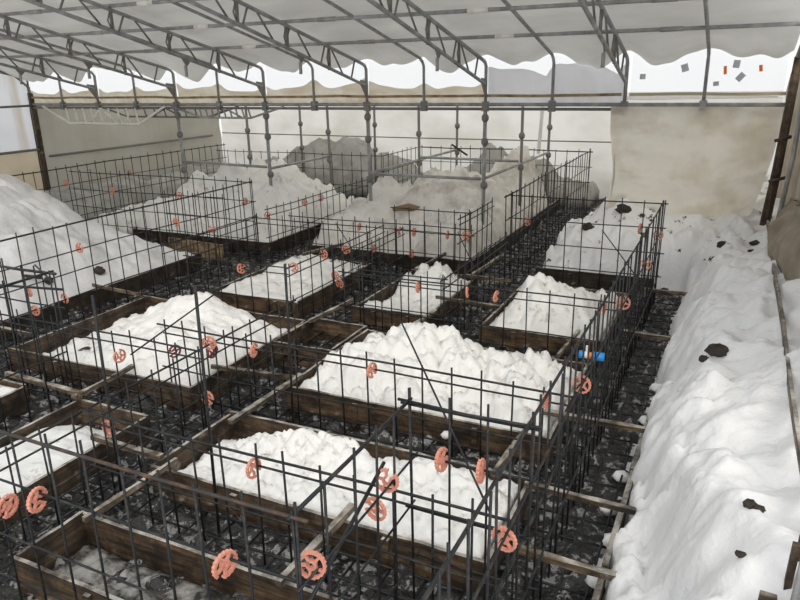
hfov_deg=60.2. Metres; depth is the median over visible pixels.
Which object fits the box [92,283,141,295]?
batten
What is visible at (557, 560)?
batten
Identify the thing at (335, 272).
wheel
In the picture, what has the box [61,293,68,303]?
wheel
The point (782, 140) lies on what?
post
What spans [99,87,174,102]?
curtain
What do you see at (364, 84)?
roof truss
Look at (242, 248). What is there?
mat
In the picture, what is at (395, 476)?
wheel
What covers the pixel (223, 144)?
cage
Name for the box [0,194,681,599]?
floor
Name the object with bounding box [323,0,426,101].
rafter
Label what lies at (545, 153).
rail
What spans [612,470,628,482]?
clod
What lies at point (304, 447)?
snow pile
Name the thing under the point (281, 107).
girder
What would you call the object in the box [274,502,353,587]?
batten
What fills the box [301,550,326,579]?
wheel
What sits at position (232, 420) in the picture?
batten
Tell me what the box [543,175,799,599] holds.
snow bank
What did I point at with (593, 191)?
snow pile
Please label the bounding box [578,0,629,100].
roof truss
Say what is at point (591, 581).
clod
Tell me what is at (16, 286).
bar
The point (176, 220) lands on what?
wheel
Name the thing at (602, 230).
bar
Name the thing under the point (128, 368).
batten
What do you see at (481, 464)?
wheel
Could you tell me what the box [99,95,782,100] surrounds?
beam
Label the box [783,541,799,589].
wooden stake
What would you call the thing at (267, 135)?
post
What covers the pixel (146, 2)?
purlin
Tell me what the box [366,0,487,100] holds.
roof truss
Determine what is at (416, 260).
frame
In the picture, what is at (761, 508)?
stone
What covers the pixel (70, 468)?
frame
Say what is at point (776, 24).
purlin
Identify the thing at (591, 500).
batten
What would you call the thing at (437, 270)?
snow pile
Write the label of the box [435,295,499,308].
batten
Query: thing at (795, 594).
pipe
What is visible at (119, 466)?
cage
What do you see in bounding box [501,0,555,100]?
rafter
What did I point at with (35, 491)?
wheel
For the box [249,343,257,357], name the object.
wheel
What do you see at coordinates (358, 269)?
cage
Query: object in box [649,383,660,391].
clod
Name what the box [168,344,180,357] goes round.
wheel
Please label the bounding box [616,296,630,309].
wheel
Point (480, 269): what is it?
batten
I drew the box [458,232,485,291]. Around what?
bar
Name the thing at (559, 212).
mat
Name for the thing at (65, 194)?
snow pile
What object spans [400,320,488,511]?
bar
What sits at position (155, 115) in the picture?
girder
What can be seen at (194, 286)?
bar
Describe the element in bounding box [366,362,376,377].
wheel
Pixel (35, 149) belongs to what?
rail
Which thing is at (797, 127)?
pipe
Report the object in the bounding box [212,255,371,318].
frame
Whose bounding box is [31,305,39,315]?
wheel
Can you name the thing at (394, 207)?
cage
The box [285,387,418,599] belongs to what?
cage
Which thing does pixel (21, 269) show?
cage
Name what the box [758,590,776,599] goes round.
wooden stake
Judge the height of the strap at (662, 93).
0.042 m
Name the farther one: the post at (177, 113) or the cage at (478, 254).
the post at (177, 113)
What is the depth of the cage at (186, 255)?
7.24 m
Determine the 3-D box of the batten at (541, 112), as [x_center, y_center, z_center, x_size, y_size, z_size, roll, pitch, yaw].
[2.852,-3.564,13.933,0.130,1.204,0.020,7,20,24]
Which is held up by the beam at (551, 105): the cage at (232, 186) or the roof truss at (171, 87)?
the roof truss at (171, 87)
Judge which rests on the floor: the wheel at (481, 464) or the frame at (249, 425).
the frame at (249, 425)
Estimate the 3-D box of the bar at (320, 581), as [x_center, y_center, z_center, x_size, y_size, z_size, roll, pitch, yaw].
[-0.211,0.901,2.629,0.018,0.195,0.806,6,19,20]
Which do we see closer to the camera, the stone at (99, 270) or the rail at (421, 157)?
the stone at (99, 270)
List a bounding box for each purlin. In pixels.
[0,0,203,15]
[0,0,686,39]
[0,21,799,58]
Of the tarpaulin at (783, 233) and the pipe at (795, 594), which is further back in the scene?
the tarpaulin at (783, 233)
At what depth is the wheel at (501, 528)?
2.63 m
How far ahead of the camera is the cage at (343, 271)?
6.21 m
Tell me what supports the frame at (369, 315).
on the floor
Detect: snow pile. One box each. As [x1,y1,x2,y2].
[0,174,193,319]
[0,385,17,396]
[0,424,109,497]
[42,292,286,385]
[44,164,218,218]
[52,544,240,599]
[89,196,174,233]
[137,157,354,241]
[178,428,517,558]
[222,254,363,302]
[246,136,428,196]
[300,322,580,435]
[312,145,549,260]
[364,261,469,314]
[442,143,598,210]
[490,272,620,340]
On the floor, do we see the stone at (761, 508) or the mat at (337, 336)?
the mat at (337, 336)
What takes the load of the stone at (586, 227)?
on the snow bank
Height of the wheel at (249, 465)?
0.110 m
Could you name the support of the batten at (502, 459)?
on the frame at (249, 425)
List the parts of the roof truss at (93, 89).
hanger plate, gusset plate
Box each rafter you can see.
[0,28,137,102]
[0,55,65,105]
[67,12,221,105]
[165,0,316,105]
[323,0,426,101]
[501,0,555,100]
[699,0,710,106]
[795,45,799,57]
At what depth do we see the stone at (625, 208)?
8.43 m
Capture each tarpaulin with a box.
[606,107,783,219]
[767,197,799,280]
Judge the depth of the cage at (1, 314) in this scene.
5.29 m
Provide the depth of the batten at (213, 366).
5.50 m
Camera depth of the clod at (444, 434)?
4.71 m
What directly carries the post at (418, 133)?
on the floor
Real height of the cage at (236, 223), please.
0.785 m
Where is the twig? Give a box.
[24,274,41,278]
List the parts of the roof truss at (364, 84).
clamp arm, hanger plate, gusset plate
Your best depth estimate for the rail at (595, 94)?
9.76 m
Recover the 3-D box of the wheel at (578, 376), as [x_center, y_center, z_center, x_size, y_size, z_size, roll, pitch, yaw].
[1.024,0.476,3.887,0.109,0.110,0.024,12,22,34]
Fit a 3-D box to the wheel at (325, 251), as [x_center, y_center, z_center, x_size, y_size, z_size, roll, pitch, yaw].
[-0.830,-0.494,7.478,0.110,0.109,0.016,9,21,29]
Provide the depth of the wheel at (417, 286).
6.38 m
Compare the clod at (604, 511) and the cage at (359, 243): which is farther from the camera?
the cage at (359, 243)
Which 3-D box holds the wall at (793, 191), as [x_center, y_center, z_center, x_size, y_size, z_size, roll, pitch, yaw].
[4.436,-1.399,7.703,0.080,2.100,10.800,8,20,25]
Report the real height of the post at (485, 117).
2.020 m
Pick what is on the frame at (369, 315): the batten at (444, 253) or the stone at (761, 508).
the batten at (444, 253)
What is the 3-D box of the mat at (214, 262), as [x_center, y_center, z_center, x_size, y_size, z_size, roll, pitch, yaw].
[-3.170,0.076,7.744,0.520,0.025,3.900,7,20,24]
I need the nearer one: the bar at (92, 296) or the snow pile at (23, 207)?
the bar at (92, 296)
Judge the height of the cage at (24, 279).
1.168 m
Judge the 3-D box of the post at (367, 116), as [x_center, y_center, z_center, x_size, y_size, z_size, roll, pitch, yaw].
[-0.435,-1.771,10.132,0.140,2.020,0.140,7,20,24]
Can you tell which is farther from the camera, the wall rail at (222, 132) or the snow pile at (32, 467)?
the wall rail at (222, 132)
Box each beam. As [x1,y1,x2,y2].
[32,101,784,111]
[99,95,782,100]
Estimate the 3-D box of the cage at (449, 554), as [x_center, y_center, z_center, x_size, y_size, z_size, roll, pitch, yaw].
[1.399,0.442,4.667,0.037,1.185,6.744,7,20,24]
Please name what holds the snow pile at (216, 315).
on the floor
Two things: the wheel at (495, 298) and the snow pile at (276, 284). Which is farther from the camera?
the snow pile at (276, 284)
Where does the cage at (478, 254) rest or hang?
on the floor
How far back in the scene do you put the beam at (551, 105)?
9.66 m
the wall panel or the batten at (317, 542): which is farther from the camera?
the wall panel
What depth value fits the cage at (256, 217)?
8.82 m
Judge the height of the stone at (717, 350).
0.101 m
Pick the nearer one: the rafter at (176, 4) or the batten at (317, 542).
the batten at (317, 542)
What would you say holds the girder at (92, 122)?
attached to the beam at (551, 105)
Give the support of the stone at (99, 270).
on the snow pile at (23, 207)
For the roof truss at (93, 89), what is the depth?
10.98 m
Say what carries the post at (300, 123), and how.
on the floor
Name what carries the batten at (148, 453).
on the frame at (70, 468)
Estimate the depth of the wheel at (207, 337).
4.93 m
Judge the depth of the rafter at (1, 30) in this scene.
10.59 m
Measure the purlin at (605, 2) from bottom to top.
0.050 m
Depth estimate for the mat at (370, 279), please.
7.73 m
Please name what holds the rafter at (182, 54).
on the beam at (551, 105)
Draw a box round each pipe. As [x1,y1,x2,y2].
[776,103,799,218]
[790,561,799,599]
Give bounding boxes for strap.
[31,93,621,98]
[629,92,785,95]
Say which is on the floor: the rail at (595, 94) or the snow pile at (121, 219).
the snow pile at (121, 219)
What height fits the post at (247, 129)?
2.030 m
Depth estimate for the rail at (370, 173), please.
9.66 m
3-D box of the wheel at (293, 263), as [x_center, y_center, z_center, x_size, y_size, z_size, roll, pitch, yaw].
[-1.074,-0.330,6.990,0.109,0.110,0.028,9,21,28]
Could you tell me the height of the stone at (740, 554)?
0.030 m
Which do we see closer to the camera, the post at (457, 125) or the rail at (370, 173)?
the rail at (370, 173)
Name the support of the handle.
attached to the rail at (453, 150)
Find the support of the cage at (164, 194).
on the floor
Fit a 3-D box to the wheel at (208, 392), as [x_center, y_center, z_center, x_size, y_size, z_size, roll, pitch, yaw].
[-1.392,0.710,4.989,0.110,0.111,0.022,8,20,26]
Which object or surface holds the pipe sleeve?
attached to the cage at (449, 554)
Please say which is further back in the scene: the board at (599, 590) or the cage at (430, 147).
the cage at (430, 147)
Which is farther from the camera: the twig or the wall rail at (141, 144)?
the wall rail at (141, 144)
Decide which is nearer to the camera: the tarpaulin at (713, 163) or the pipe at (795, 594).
the pipe at (795, 594)
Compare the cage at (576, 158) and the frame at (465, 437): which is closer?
the frame at (465, 437)
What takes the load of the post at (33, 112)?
on the floor
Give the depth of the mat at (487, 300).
7.33 m
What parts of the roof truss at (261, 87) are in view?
hanger plate, gusset plate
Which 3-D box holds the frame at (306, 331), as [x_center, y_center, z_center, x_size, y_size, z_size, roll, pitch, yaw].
[-0.735,0.411,6.437,0.624,0.226,0.690,7,20,24]
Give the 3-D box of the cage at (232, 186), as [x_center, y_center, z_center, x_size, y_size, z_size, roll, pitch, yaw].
[-2.949,-0.469,7.713,0.040,1.185,4.464,7,20,24]
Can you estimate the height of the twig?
0.071 m
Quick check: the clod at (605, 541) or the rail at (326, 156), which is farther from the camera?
the rail at (326, 156)
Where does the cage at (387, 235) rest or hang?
on the floor
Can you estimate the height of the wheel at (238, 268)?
0.111 m
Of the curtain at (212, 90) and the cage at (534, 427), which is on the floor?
the cage at (534, 427)
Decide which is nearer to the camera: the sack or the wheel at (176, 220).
the wheel at (176, 220)
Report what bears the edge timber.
on the snow bank
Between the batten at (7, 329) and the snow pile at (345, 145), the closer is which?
the batten at (7, 329)
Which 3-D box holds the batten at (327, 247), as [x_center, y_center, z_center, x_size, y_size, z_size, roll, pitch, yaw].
[-1.042,-0.698,9.396,0.037,0.038,0.728,14,24,39]
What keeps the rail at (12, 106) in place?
attached to the post at (33, 112)
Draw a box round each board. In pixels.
[168,237,223,259]
[592,415,648,599]
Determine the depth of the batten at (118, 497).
3.93 m
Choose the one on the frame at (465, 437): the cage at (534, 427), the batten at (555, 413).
the batten at (555, 413)
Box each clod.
[441,431,447,439]
[585,575,607,588]
[599,507,617,515]
[602,533,610,546]
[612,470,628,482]
[637,415,646,424]
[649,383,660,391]
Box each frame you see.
[0,251,201,340]
[0,379,30,422]
[0,398,151,535]
[8,295,305,411]
[11,510,342,599]
[133,224,320,254]
[150,410,528,594]
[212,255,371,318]
[273,318,367,366]
[285,329,590,466]
[308,199,560,273]
[352,269,476,329]
[479,282,626,359]
[535,267,652,294]
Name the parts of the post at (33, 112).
timber post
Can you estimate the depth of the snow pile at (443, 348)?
5.29 m
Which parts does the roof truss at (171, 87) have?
hanger plate, gusset plate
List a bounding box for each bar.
[0,284,63,290]
[34,264,53,282]
[91,295,124,505]
[130,287,223,354]
[193,285,220,536]
[284,263,293,423]
[308,461,385,599]
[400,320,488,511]
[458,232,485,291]
[602,230,639,281]
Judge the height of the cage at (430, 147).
1.185 m
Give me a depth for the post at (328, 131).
12.31 m
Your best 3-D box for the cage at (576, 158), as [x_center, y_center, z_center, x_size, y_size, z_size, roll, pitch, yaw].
[2.293,-1.388,10.204,0.040,1.185,5.046,7,20,24]
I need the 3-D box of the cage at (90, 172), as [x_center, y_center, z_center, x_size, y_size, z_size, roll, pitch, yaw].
[-3.607,-1.314,10.333,3.567,1.185,0.039,7,20,24]
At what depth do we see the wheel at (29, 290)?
6.55 m
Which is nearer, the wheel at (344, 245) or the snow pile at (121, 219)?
the wheel at (344, 245)
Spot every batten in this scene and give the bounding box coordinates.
[0,326,32,336]
[5,371,84,396]
[72,364,133,398]
[82,457,177,522]
[90,433,163,460]
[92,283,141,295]
[211,364,294,379]
[227,373,302,424]
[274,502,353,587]
[302,243,342,254]
[308,298,353,322]
[413,309,436,323]
[414,252,446,270]
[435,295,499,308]
[465,274,511,282]
[472,255,501,274]
[490,421,528,476]
[515,545,616,580]
[524,481,635,514]
[537,107,543,153]
[544,408,645,432]
[556,329,579,357]
[623,329,671,340]
[644,287,687,295]
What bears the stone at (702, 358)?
on the snow bank
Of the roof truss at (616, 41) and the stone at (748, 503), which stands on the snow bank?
the stone at (748, 503)
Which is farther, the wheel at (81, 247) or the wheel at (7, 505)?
the wheel at (81, 247)
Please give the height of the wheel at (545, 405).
0.110 m
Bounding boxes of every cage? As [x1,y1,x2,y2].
[0,179,258,349]
[0,258,73,404]
[0,270,71,431]
[0,295,300,570]
[0,309,206,428]
[0,429,308,599]
[11,143,226,218]
[57,478,465,599]
[69,168,256,260]
[79,406,525,599]
[156,319,586,488]
[161,215,260,297]
[163,190,227,263]
[183,252,288,314]
[216,149,382,199]
[252,213,371,265]
[265,176,377,263]
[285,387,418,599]
[287,225,386,319]
[288,212,473,273]
[330,226,404,317]
[338,269,625,374]
[355,265,449,331]
[381,147,417,183]
[390,205,473,271]
[397,388,542,599]
[420,145,592,212]
[421,200,664,599]
[442,232,507,329]
[457,197,493,276]
[503,149,590,284]
[507,192,667,303]
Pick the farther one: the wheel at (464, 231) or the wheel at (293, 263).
the wheel at (464, 231)
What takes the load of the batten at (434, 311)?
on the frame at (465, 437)
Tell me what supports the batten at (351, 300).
on the frame at (306, 331)
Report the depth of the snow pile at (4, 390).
5.44 m
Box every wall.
[0,74,222,191]
[219,91,785,198]
[776,75,799,206]
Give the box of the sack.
[393,203,419,210]
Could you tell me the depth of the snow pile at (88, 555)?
3.56 m
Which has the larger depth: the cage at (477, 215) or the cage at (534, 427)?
the cage at (477, 215)
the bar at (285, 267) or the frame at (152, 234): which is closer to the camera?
the bar at (285, 267)
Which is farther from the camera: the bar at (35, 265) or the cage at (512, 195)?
the cage at (512, 195)
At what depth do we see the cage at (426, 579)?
3.77 m
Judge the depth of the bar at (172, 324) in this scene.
5.06 m
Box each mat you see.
[0,262,241,360]
[0,331,345,583]
[0,362,193,424]
[216,397,529,474]
[223,248,461,276]
[301,279,386,320]
[347,321,586,362]
[437,275,525,333]
[483,212,589,276]
[488,298,676,599]
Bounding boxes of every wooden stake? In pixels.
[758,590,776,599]
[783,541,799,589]
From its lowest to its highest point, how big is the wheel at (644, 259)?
0.109 m
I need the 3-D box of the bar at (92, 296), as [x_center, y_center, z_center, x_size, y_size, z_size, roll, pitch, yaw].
[-1.689,0.619,3.998,0.052,1.360,0.017,7,20,24]
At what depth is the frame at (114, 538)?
3.54 m
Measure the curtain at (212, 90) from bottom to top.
0.570 m
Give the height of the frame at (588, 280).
0.226 m
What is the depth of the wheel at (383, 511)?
2.83 m
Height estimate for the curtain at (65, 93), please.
0.570 m
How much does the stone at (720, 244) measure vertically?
0.083 m
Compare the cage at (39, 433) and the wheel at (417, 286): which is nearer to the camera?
the cage at (39, 433)
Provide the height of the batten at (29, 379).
0.039 m
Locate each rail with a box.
[0,105,31,107]
[0,148,39,154]
[49,135,212,156]
[181,160,266,167]
[222,132,610,142]
[271,155,328,168]
[369,172,480,180]
[371,149,456,172]
[419,156,518,162]
[486,151,548,178]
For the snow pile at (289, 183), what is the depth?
11.08 m
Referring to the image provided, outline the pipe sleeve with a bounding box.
[579,345,604,360]
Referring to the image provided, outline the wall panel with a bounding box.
[488,63,624,102]
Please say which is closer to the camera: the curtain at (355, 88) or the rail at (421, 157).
the curtain at (355, 88)
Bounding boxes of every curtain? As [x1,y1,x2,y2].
[31,89,96,102]
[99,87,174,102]
[176,83,263,102]
[266,78,365,102]
[369,81,483,102]
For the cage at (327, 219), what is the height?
0.755 m
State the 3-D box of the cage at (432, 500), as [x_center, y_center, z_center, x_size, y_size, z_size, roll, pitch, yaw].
[-0.657,1.083,3.555,2.644,0.735,0.038,7,20,24]
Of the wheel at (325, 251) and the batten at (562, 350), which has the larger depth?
the wheel at (325, 251)
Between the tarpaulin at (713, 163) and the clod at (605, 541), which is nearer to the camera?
the clod at (605, 541)
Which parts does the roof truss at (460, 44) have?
clamp arm, hanger plate, gusset plate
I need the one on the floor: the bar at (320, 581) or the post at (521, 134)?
the post at (521, 134)
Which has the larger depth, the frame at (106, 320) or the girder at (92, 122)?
the girder at (92, 122)
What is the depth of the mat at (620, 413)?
4.51 m
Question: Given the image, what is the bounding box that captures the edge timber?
[766,220,799,472]
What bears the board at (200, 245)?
on the floor
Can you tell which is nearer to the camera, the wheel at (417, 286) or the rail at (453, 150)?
the wheel at (417, 286)
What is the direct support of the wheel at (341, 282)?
attached to the cage at (359, 243)
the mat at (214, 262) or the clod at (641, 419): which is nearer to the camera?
the clod at (641, 419)
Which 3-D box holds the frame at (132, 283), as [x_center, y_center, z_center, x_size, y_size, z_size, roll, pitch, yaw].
[-5.780,-0.133,8.410,4.585,0.215,4.676,7,20,24]
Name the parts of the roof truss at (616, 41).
clamp arm, clamp arm, gusset plate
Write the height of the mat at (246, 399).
0.025 m
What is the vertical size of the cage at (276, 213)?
0.835 m
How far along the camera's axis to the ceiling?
8.02 m
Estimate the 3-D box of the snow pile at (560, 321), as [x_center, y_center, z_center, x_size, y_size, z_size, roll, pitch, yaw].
[1.597,-0.020,6.956,1.040,0.621,1.460,7,20,24]
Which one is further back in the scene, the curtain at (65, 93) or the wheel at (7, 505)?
the curtain at (65, 93)
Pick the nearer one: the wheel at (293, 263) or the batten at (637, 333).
the batten at (637, 333)
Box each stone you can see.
[94,266,105,274]
[583,222,593,230]
[615,203,631,213]
[698,355,708,361]
[704,343,728,356]
[716,241,725,247]
[735,550,746,557]
[743,498,756,508]
[749,240,759,245]
[752,504,765,512]
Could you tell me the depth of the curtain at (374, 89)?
9.42 m
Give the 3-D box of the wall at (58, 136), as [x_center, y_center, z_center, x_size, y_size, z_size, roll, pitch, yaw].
[-6.975,-3.314,12.477,0.104,4.000,11.300,7,20,24]
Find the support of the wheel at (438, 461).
attached to the cage at (534, 427)
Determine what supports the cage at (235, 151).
on the floor
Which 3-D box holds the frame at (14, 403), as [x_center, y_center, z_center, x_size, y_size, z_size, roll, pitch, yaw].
[-3.631,0.843,5.310,1.056,0.215,0.947,7,20,24]
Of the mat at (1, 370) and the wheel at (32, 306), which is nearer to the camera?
the mat at (1, 370)
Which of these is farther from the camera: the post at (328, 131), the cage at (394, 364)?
the post at (328, 131)
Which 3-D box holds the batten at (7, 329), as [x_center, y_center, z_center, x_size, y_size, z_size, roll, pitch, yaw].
[-3.780,0.273,6.586,0.800,0.040,0.032,8,20,26]
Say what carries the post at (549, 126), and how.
on the floor
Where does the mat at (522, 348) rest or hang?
on the floor
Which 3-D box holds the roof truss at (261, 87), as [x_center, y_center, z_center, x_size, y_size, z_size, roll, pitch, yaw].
[-3.055,-3.079,8.327,0.046,1.587,4.628,7,20,24]
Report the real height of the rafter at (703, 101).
1.652 m
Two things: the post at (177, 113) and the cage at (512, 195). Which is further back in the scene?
the post at (177, 113)
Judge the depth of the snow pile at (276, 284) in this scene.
8.09 m
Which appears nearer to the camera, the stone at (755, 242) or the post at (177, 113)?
the stone at (755, 242)
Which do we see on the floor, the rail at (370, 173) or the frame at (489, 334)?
the frame at (489, 334)
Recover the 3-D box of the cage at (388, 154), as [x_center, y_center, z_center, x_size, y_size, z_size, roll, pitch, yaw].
[0.051,-2.258,12.996,0.037,1.185,1.708,7,20,24]
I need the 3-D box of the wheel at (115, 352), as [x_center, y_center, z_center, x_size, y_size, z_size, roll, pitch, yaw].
[-2.117,0.422,5.204,0.017,0.110,0.109,10,21,30]
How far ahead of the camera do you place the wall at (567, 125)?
14.99 m
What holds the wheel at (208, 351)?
attached to the cage at (394, 364)
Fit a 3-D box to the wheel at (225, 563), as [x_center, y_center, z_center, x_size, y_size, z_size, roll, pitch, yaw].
[-0.621,0.938,2.445,0.019,0.110,0.110,12,22,35]
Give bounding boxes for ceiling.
[0,0,799,81]
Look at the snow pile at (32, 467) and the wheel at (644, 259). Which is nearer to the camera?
the snow pile at (32, 467)
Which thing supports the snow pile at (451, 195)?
on the floor
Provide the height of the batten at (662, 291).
0.041 m
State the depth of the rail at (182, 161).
11.11 m
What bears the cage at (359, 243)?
on the floor
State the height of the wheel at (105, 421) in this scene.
0.110 m
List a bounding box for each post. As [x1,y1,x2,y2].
[0,70,50,190]
[175,110,186,183]
[244,106,252,164]
[263,111,273,186]
[298,106,303,172]
[325,106,332,185]
[364,111,372,200]
[372,106,377,182]
[416,106,421,174]
[455,106,459,166]
[480,111,488,224]
[518,106,524,205]
[545,112,552,196]
[759,57,799,225]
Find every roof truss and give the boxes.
[0,14,177,101]
[0,46,99,101]
[23,0,266,101]
[183,0,368,101]
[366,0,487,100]
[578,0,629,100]
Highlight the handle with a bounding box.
[451,144,467,155]
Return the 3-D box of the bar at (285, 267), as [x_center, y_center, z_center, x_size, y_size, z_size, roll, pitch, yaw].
[-0.766,0.375,4.785,0.052,1.300,0.017,7,20,24]
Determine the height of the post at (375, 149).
2.030 m
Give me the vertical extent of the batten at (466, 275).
0.039 m
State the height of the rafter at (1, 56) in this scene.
1.652 m
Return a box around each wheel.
[0,493,18,518]
[26,486,47,513]
[27,288,32,296]
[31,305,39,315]
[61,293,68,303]
[76,243,83,252]
[101,420,115,436]
[113,349,125,362]
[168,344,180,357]
[173,218,178,226]
[201,391,213,404]
[202,336,216,349]
[207,344,217,358]
[211,548,237,578]
[237,263,245,273]
[245,457,260,478]
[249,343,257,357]
[289,262,298,272]
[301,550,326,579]
[319,250,327,258]
[331,271,338,279]
[336,279,342,287]
[342,245,349,253]
[365,496,386,520]
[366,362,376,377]
[379,468,398,492]
[415,282,421,292]
[434,447,447,472]
[462,231,470,239]
[476,458,485,483]
[491,525,517,552]
[493,290,499,301]
[542,393,551,408]
[572,375,591,393]
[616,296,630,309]
[640,259,651,269]
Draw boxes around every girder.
[42,105,165,124]
[102,106,238,117]
[171,106,283,118]

